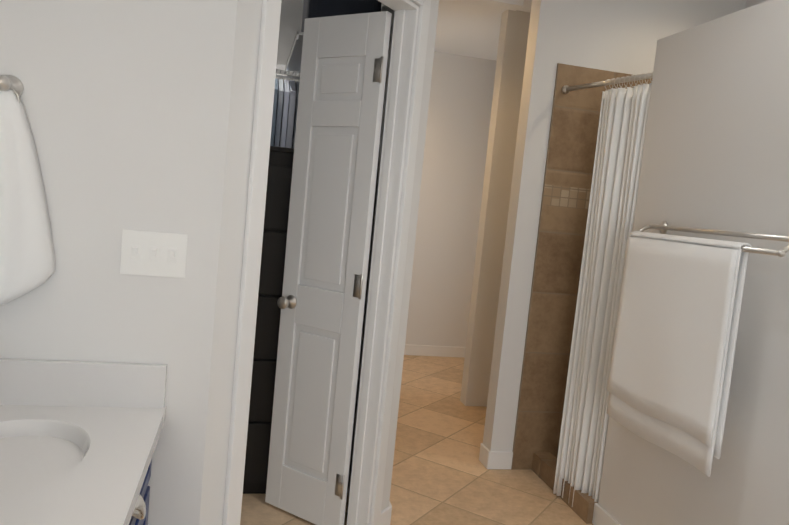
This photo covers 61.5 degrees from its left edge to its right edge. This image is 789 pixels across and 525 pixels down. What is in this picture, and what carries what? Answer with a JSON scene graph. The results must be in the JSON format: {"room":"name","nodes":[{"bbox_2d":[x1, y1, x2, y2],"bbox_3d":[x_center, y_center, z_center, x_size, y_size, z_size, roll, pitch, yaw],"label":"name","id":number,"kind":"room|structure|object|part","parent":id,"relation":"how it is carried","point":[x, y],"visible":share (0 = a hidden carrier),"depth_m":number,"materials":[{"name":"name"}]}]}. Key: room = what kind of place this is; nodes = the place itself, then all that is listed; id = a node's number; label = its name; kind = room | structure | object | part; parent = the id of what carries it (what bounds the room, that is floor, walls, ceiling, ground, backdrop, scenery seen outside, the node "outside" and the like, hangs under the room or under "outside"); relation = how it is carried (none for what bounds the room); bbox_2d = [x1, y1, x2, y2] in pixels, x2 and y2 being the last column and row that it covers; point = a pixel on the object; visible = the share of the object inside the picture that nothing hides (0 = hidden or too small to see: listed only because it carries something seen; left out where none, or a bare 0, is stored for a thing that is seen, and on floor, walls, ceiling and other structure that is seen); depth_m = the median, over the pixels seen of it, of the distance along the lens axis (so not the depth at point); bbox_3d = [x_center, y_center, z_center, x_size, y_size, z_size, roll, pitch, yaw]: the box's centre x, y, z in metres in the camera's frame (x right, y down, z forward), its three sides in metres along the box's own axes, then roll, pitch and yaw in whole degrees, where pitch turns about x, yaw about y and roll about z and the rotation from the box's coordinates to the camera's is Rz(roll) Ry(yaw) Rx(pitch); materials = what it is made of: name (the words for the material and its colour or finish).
{"room":"bathroom","nodes":[
{"label":"bathroom","id":0,"kind":"room"},
{"bbox_2d":[0,0,236,524],"bbox_3d":[-0.799,-0.231,1.747,0.683,2.780,0.120,4,5,-13],"label":"wall","id":1,"kind":"structure","parent":0,"point":[126,103],"depth_m":1.71,"materials":[{"name":"white paint"}]},
{"bbox_2d":[0,75,54,304],"bbox_3d":[-0.957,-0.177,1.616,0.242,0.560,0.075,4,5,-13],"label":"towel","id":2,"kind":"object","parent":1,"relation":"attached to","point":[27,260],"visible":1,"depth_m":1.61,"materials":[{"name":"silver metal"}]},
{"bbox_2d":[120,229,187,277],"bbox_3d":[-0.630,-0.022,1.737,0.162,0.116,0.016,4,5,-13],"label":"switch plate","id":3,"kind":"object","parent":1,"relation":"attached to","point":[149,253],"visible":1,"depth_m":1.74,"materials":[{"name":"white plastic"}]},
{"bbox_2d":[275,0,303,82],"bbox_3d":[-1.027,-0.472,4.205,1.321,2.780,0.120,4,5,-13],"label":"wall","id":4,"kind":"structure","parent":0,"point":[291,15],"depth_m":4.12,"materials":[{"name":"white paint"}]},
{"bbox_2d":[270,0,389,147],"bbox_3d":[-0.873,-0.380,3.518,1.319,2.010,1.299,4,5,-13],"label":"shelf","id":5,"kind":"object","parent":4,"relation":"attached to","point":[284,115],"visible":0.08,"depth_m":3.56,"materials":[{"name":"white metal"}]},
{"bbox_2d":[199,0,438,524],"bbox_3d":[-0.220,-0.222,2.279,0.100,2.780,1.124,8,6,29],"label":"wall","id":6,"kind":"structure","parent":0,"point":[240,129],"depth_m":1.84,"materials":[{"name":"white paint"}]},
{"bbox_2d":[223,0,430,524],"bbox_3d":[-0.248,0.060,2.304,0.132,2.212,0.937,8,6,29],"label":"door frame","id":7,"kind":"structure","parent":6,"relation":"attached to","point":[388,207],"depth_m":2.58,"materials":[{"name":"white paint"}]},
{"bbox_2d":[265,11,391,524],"bbox_3d":[-0.295,0.051,2.775,0.420,2.113,0.035,9,6,33],"label":"closet door leaf","id":8,"kind":"structure","parent":6,"relation":"in","point":[337,140],"depth_m":2.75,"materials":[{"name":"white paint"}]},
{"bbox_2d":[277,56,383,499],"bbox_3d":[-0.318,0.057,2.774,0.315,1.780,0.357,4,5,-13],"label":"hardware piece","id":9,"kind":"object","parent":8,"relation":"attached to","point":[289,301],"visible":0.75,"depth_m":2.67,"materials":[{"name":"silver metal"}]},
{"bbox_2d":[380,344,620,524],"bbox_3d":[0.447,1.234,1.829,3.357,0.100,8.700,4,5,-13],"label":"baseboard","id":10,"kind":"structure","parent":6,"relation":"attached to","point":[488,459],"depth_m":3.64,"materials":[{"name":"white paint"}]},
{"bbox_2d":[347,3,394,494],"bbox_3d":[-0.311,-0.410,4.296,0.120,2.780,3.230,4,5,-13],"label":"wall","id":11,"kind":"structure","parent":0,"point":[386,8],"depth_m":3.05,"materials":[{"name":"white paint"}]},
{"bbox_2d":[240,355,592,524],"bbox_3d":[0.439,1.314,1.836,3.597,0.060,8.940,4,5,-13],"label":"floor","id":12,"kind":"structure","parent":0,"point":[442,474],"depth_m":3.49,"materials":[{"name":"tile"}]},
{"bbox_2d":[0,410,165,524],"bbox_3d":[-0.729,0.877,0.859,0.578,0.754,1.868,4,5,-13],"label":"bathroom vanity","id":13,"kind":"object","parent":12,"relation":"on","point":[78,441],"depth_m":1.44,"materials":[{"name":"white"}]},
{"bbox_2d":[243,146,293,493],"bbox_3d":[-0.472,0.271,3.211,0.558,1.590,0.472,4,5,-13],"label":"dresser","id":14,"kind":"object","parent":12,"relation":"on","point":[278,191],"depth_m":2.97,"materials":[{"name":"black wood"}]},
{"bbox_2d":[531,452,597,523],"bbox_3d":[0.880,1.137,3.392,0.100,0.100,0.613,4,5,-13],"label":"shower curb","id":15,"kind":"object","parent":12,"relation":"on","point":[544,469],"visible":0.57,"depth_m":3.31,"materials":[{"name":"tile"}]},
{"bbox_2d":[405,51,496,346],"bbox_3d":[0.254,-0.520,6.138,2.036,2.780,0.120,4,5,-13],"label":"wall","id":16,"kind":"structure","parent":0,"point":[457,133],"depth_m":6.13,"materials":[{"name":"white paint"}]},
{"bbox_2d":[434,0,531,60],"bbox_3d":[0.712,-1.502,1.585,3.597,0.060,8.940,4,5,-13],"label":"ceiling","id":17,"kind":"structure","parent":0,"point":[467,29],"depth_m":5.10,"materials":[{"name":"white paint"}]},
{"bbox_2d":[455,0,523,10],"bbox_3d":[0.356,-1.715,4.214,0.946,0.050,0.120,4,5,-13],"label":"header beam","id":18,"kind":"structure","parent":0,"point":[514,5],"depth_m":4.27,"materials":[{"name":"white paint"}]},
{"bbox_2d":[460,10,530,406],"bbox_3d":[1.099,-0.319,4.804,0.970,2.780,0.120,4,5,-13],"label":"wall","id":19,"kind":"structure","parent":0,"point":[506,100],"depth_m":4.66,"materials":[{"name":"white paint"}]},
{"bbox_2d":[483,0,745,450],"bbox_3d":[1.223,-0.210,3.710,1.210,2.780,0.120,4,5,-13],"label":"wall","id":20,"kind":"structure","parent":0,"point":[621,36],"depth_m":3.54,"materials":[{"name":"white paint"}]},
{"bbox_2d":[511,63,651,469],"bbox_3d":[1.272,0.090,3.686,1.080,2.200,0.012,4,5,-13],"label":"shower wall tile","id":21,"kind":"structure","parent":20,"relation":"attached to","point":[572,140],"depth_m":3.58,"materials":[{"name":"brown tile"}]},
{"bbox_2d":[598,0,788,524],"bbox_3d":[1.229,0.192,2.436,0.120,2.210,1.180,4,5,-13],"label":"wall","id":22,"kind":"structure","parent":0,"point":[715,156],"depth_m":2.37,"materials":[{"name":"white paint"}]},
{"bbox_2d":[553,72,652,506],"bbox_3d":[0.939,0.141,3.293,0.194,2.080,0.622,4,5,-13],"label":"shower curtain","id":23,"kind":"object","parent":22,"relation":"hanging from","point":[612,206],"visible":0.85,"depth_m":3.15,"materials":[{"name":"white fabric"}]},
{"bbox_3d":[1.033,-0.860,3.203,0.187,0.062,0.622,4,5,-13],"label":"rod","id":24,"kind":"part","parent":23,"relation":"part of","materials":[{"name":"silver metal"}]},
{"bbox_2d":[607,221,788,476],"bbox_3d":[1.077,0.325,2.396,0.172,0.927,0.821,4,5,-13],"label":"towel rail","id":25,"kind":"object","parent":22,"relation":"attached to","point":[674,344],"visible":1,"depth_m":2.35,"materials":[{"name":"white fabric"}]},
{"bbox_2d":[745,0,766,7],"bbox_3d":[2.251,0.028,2.163,0.120,2.780,8.820,4,5,-13],"label":"wall","id":26,"kind":"structure","parent":0,"point":[749,3],"depth_m":3.63,"materials":[{"name":"white paint"}]}
]}

